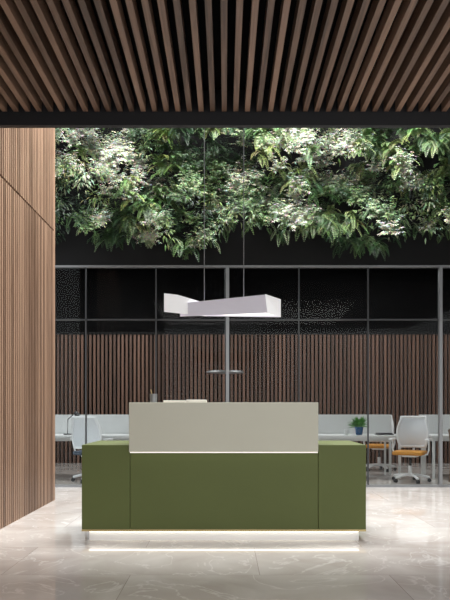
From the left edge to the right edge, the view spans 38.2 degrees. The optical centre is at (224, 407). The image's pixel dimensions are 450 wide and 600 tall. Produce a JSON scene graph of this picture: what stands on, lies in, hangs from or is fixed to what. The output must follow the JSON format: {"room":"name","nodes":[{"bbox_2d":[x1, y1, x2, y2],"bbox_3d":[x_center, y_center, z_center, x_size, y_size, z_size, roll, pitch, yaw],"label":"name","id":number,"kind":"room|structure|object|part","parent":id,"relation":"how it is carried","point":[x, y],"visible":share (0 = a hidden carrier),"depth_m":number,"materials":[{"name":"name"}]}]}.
{"room":"lobby","nodes":[
{"label":"lobby","id":0,"kind":"room"},
{"bbox_2d":[0,128,54,528],"bbox_3d":[-2.369,-2.400,2.268,0.302,7.200,12.435,0,0,0],"label":"wall","id":1,"kind":"structure","parent":0,"point":[27,155],"depth_m":7.31,"materials":[{"name":"brown wood"}]},
{"bbox_3d":[1.990,-5.900,7.490,9.020,0.200,1.720,0,0,0],"label":"roof beams","id":2,"kind":"structure","parent":1,"relation":"attached to","visible":0},
{"bbox_2d":[164,128,280,316],"bbox_3d":[-0.015,-3.367,6.580,1.188,4.866,0.360,0,0,0],"label":"pendant lamp","id":3,"kind":"object","parent":2,"relation":"hanging from","point":[265,305],"visible":0.88,"depth_m":6.54,"materials":[{"name":"white metal"}]},
{"bbox_3d":[-0.021,-1.026,6.518,0.905,0.183,0.024,0,0,14],"label":"lamp shade","id":4,"kind":"part","parent":3,"relation":"part of","materials":[{"name":"white plastic"}]},
{"bbox_3d":[0.193,-1.036,6.730,0.774,0.183,0.020,0,0,-3],"label":"lamp shade","id":5,"kind":"part","parent":3,"relation":"part of","materials":[{"name":"white plastic"}]},
{"bbox_2d":[229,313,270,314],"bbox_3d":[0.066,-0.965,6.580,1.005,0.010,0.300,0,0,0],"label":"diffuser","id":6,"kind":"object","parent":3,"relation":"attached to","point":[229,313],"depth_m":6.64,"materials":[{"name":"white plastic"}]},
{"bbox_3d":[0.487,-1.031,6.580,0.027,0.193,0.404,0,0,26],"label":"lamp shade","id":7,"kind":"part","parent":3,"relation":"part of","materials":[{"name":"white plastic"}]},
{"bbox_2d":[29,0,418,88],"bbox_3d":[2.140,-3.040,1.550,8.720,0.120,9.100,0,0,0],"label":"ceiling","id":8,"kind":"structure","parent":0,"point":[216,4],"depth_m":5.30,"materials":[{"name":"brown wood"}]},
{"bbox_2d":[0,89,449,127],"bbox_3d":[2.140,-3.172,6.110,8.720,1.055,0.060,0,0,0],"label":"ceiling beam","id":9,"kind":"structure","parent":8,"relation":"attached to","point":[9,119],"depth_m":6.08,"materials":[{"name":"metal"}]},
{"bbox_2d":[0,0,449,111],"bbox_3d":[2.099,-2.830,1.587,8.578,0.120,8.975,0,0,0],"label":"ceiling slats","id":10,"kind":"structure","parent":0,"point":[31,71],"depth_m":5.13,"materials":[{"name":"brown wood"}]},
{"bbox_2d":[0,463,449,599],"bbox_3d":[0.500,1.250,4.200,15.000,0.100,20.400,0,0,0],"label":"floor","id":11,"kind":"structure","parent":0,"point":[403,551],"depth_m":5.15,"materials":[{"name":"stone"}]},
{"bbox_2d":[70,416,112,482],"bbox_3d":[-2.187,0.665,10.597,0.650,1.070,0.612,0,0,16],"label":"office chair","id":12,"kind":"object","parent":11,"relation":"on","point":[94,433],"visible":0.52,"depth_m":10.39,"materials":[{"name":"white plastic"}]},
{"bbox_3d":[-2.175,0.728,10.639,0.480,0.065,0.460,0,0,16],"label":"seat","id":13,"kind":"part","parent":12,"relation":"part of","materials":[{"name":"grey fabric"}]},
{"bbox_3d":[-2.242,0.465,10.405,0.538,0.670,0.213,0,0,16],"label":"backrest","id":14,"kind":"part","parent":12,"relation":"part of","materials":[{"name":"white plastic"}]},
{"bbox_2d":[55,415,128,440],"bbox_3d":[-3.250,0.660,11.775,3.880,1.080,0.030,0,0,0],"label":"privacy screen","id":15,"kind":"object","parent":11,"relation":"on","point":[109,424],"visible":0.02,"depth_m":11.76,"materials":[{"name":"white laminate"}]},
{"bbox_2d":[55,434,128,438],"bbox_3d":[-3.250,0.833,11.375,3.900,0.735,0.750,0,0,0],"label":"workstation","id":16,"kind":"object","parent":11,"relation":"on","point":[57,436],"visible":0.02,"depth_m":11.00,"materials":[{"name":"white laminate"}]},
{"bbox_2d":[63,411,79,434],"bbox_3d":[-2.672,0.258,11.313,0.311,0.412,0.139,0,0,26],"label":"desk lamp","id":17,"kind":"object","parent":16,"relation":"on","point":[76,413],"visible":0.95,"depth_m":11.29,"materials":[{"name":"plastic"}]},
{"bbox_2d":[82,402,365,539],"bbox_3d":[-0.010,0.575,6.232,2.564,1.250,0.855,0,0,0],"label":"reception desk","id":18,"kind":"object","parent":11,"relation":"on","point":[184,470],"visible":1,"depth_m":5.86,"materials":[{"name":"green laminate"}]},
{"bbox_2d":[150,390,156,401],"bbox_3d":[-0.655,-0.111,5.960,0.070,0.121,0.070,0,0,0],"label":"pencil cup","id":19,"kind":"object","parent":18,"relation":"on","point":[153,397],"visible":0.74,"depth_m":5.93,"materials":[{"name":"metal"}]},
{"bbox_2d":[163,400,206,401],"bbox_3d":[-0.365,-0.063,6.010,0.390,0.026,0.200,0,0,0],"label":"open notebook","id":20,"kind":"object","parent":18,"relation":"on","point":[163,400],"visible":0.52,"depth_m":5.91,"materials":[{"name":"paper"}]},
{"bbox_2d":[129,402,317,451],"bbox_3d":[-0.012,0.171,5.992,1.692,0.442,0.375,0,0,0],"label":"panel","id":21,"kind":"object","parent":18,"relation":"on","point":[153,426],"depth_m":5.81,"materials":[{"name":"beige laminate"}]},
{"bbox_2d":[130,452,317,452],"bbox_3d":[-0.010,0.397,5.833,1.680,0.010,0.037,0,0,0],"label":"light strip","id":22,"kind":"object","parent":18,"relation":"on","point":[130,452],"depth_m":5.82,"materials":[{"name":"white plastic"}]},
{"bbox_2d":[55,265,449,486],"bbox_3d":[0.250,-0.480,9.863,12.500,3.360,0.085,0,0,0],"label":"frame","id":23,"kind":"object","parent":11,"relation":"on","point":[440,267],"visible":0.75,"depth_m":9.83,"materials":[{"name":"metal"}]},
{"bbox_2d":[318,415,390,473],"bbox_3d":[2.160,0.660,11.775,1.700,1.080,0.030,0,0,0],"label":"privacy screen","id":24,"kind":"object","parent":11,"relation":"on","point":[327,424],"visible":0.49,"depth_m":11.76,"materials":[{"name":"white laminate"}]},
{"bbox_2d":[318,434,400,478],"bbox_3d":[2.160,0.833,11.375,1.720,0.735,0.750,0,0,0],"label":"workstation","id":25,"kind":"object","parent":11,"relation":"on","point":[320,436],"visible":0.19,"depth_m":11.04,"materials":[{"name":"white laminate"}]},
{"bbox_2d":[348,416,370,434],"bbox_3d":[2.325,0.298,11.245,0.440,0.332,0.447,0,0,0],"label":"potted plant","id":26,"kind":"object","parent":25,"relation":"on","point":[357,423],"visible":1,"depth_m":11.19,"materials":[{"name":"green plant"}]},
{"bbox_3d":[2.320,0.394,11.250,0.150,0.140,0.150,0,0,0],"label":"pot","id":27,"kind":"part","parent":26,"relation":"part of","materials":[{"name":"blue ceramic"}]},
{"bbox_2d":[375,433,393,434],"bbox_3d":[2.760,0.447,11.275,0.280,0.034,0.250,0,0,0],"label":"book stack","id":28,"kind":"object","parent":25,"relation":"on","point":[376,433],"visible":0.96,"depth_m":11.16,"materials":[{"name":"paper"}]},
{"bbox_2d":[363,415,396,471],"bbox_3d":[2.958,0.665,12.473,0.650,1.070,0.612,0,0,20],"label":"office chair","id":29,"kind":"object","parent":11,"relation":"on","point":[380,446],"visible":0.36,"depth_m":12.41,"materials":[{"name":"white plastic"}]},
{"bbox_3d":[2.943,0.728,12.431,0.480,0.065,0.460,0,0,20],"label":"seat","id":30,"kind":"part","parent":29,"relation":"part of","materials":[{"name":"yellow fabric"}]},
{"bbox_3d":[3.026,0.465,12.660,0.538,0.670,0.213,0,0,20],"label":"backrest","id":31,"kind":"part","parent":29,"relation":"part of","materials":[{"name":"white plastic"}]},
{"bbox_2d":[388,416,431,483],"bbox_3d":[3.031,0.665,10.621,0.650,1.070,0.612,0,0,28],"label":"office chair","id":32,"kind":"object","parent":11,"relation":"on","point":[411,431],"visible":1,"depth_m":10.76,"materials":[{"name":"white plastic"}]},
{"bbox_3d":[3.011,0.728,10.582,0.480,0.065,0.460,0,0,28],"label":"seat","id":33,"kind":"part","parent":32,"relation":"part of","materials":[{"name":"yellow fabric"}]},
{"bbox_3d":[3.125,0.465,10.797,0.538,0.670,0.213,0,0,28],"label":"backrest","id":34,"kind":"part","parent":32,"relation":"part of","materials":[{"name":"white plastic"}]},
{"bbox_2d":[419,415,449,473],"bbox_3d":[4.550,0.660,11.775,2.080,1.080,0.030,0,0,0],"label":"privacy screen","id":35,"kind":"object","parent":11,"relation":"on","point":[432,420],"visible":0.48,"depth_m":11.76,"materials":[{"name":"white laminate"}]},
{"bbox_2d":[421,434,448,478],"bbox_3d":[4.550,0.833,11.375,2.100,0.735,0.750,0,0,0],"label":"workstation","id":36,"kind":"object","parent":11,"relation":"on","point":[433,437],"visible":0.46,"depth_m":11.06,"materials":[{"name":"white laminate"}]},
{"bbox_2d":[55,269,449,462],"bbox_3d":[0.250,-0.950,14.300,12.500,4.300,0.200,0,0,0],"label":"wall","id":37,"kind":"structure","parent":0,"point":[111,293],"depth_m":14.20,"materials":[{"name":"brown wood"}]},
{"bbox_2d":[55,332,449,334],"bbox_3d":[0.250,-1.625,14.165,12.500,0.050,0.069,0,0,0],"label":"trim rail","id":38,"kind":"object","parent":37,"relation":"attached to","point":[56,333],"visible":1,"depth_m":14.13,"materials":[{"name":"black metal"}]},
{"bbox_2d":[55,335,449,462],"bbox_3d":[0.235,-0.200,14.175,12.370,2.800,0.049,0,0,0],"label":"wall back slats","id":39,"kind":"object","parent":37,"relation":"attached to","point":[58,336],"depth_m":14.15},
{"bbox_2d":[55,128,449,268],"bbox_3d":[0.250,-4.080,9.955,12.500,3.840,0.230,0,0,0],"label":"wall header","id":40,"kind":"structure","parent":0,"point":[259,249],"depth_m":9.84,"materials":[{"name":"black paint"}]},
{"bbox_2d":[55,128,449,260],"bbox_3d":[0.544,-3.602,9.045,8.504,3.117,1.565,0,0,0],"label":"plants","id":41,"kind":"object","parent":40,"relation":"attached to","point":[303,217],"visible":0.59,"depth_m":9.18,"materials":[{"name":"green plant"}]},
{"bbox_3d":[0.250,-3.150,12.135,12.500,0.100,4.130,0,0,0],"label":"ceiling","id":42,"kind":"structure","parent":0,"visible":0},
{"bbox_2d":[206,370,243,373],"bbox_3d":[0.000,-1.880,12.200,0.720,2.440,0.720,0,0,0],"label":"pendant lamp","id":43,"kind":"object","parent":42,"relation":"hanging from","point":[212,371],"visible":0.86,"depth_m":12.08,"materials":[{"name":"metal"}]}
]}

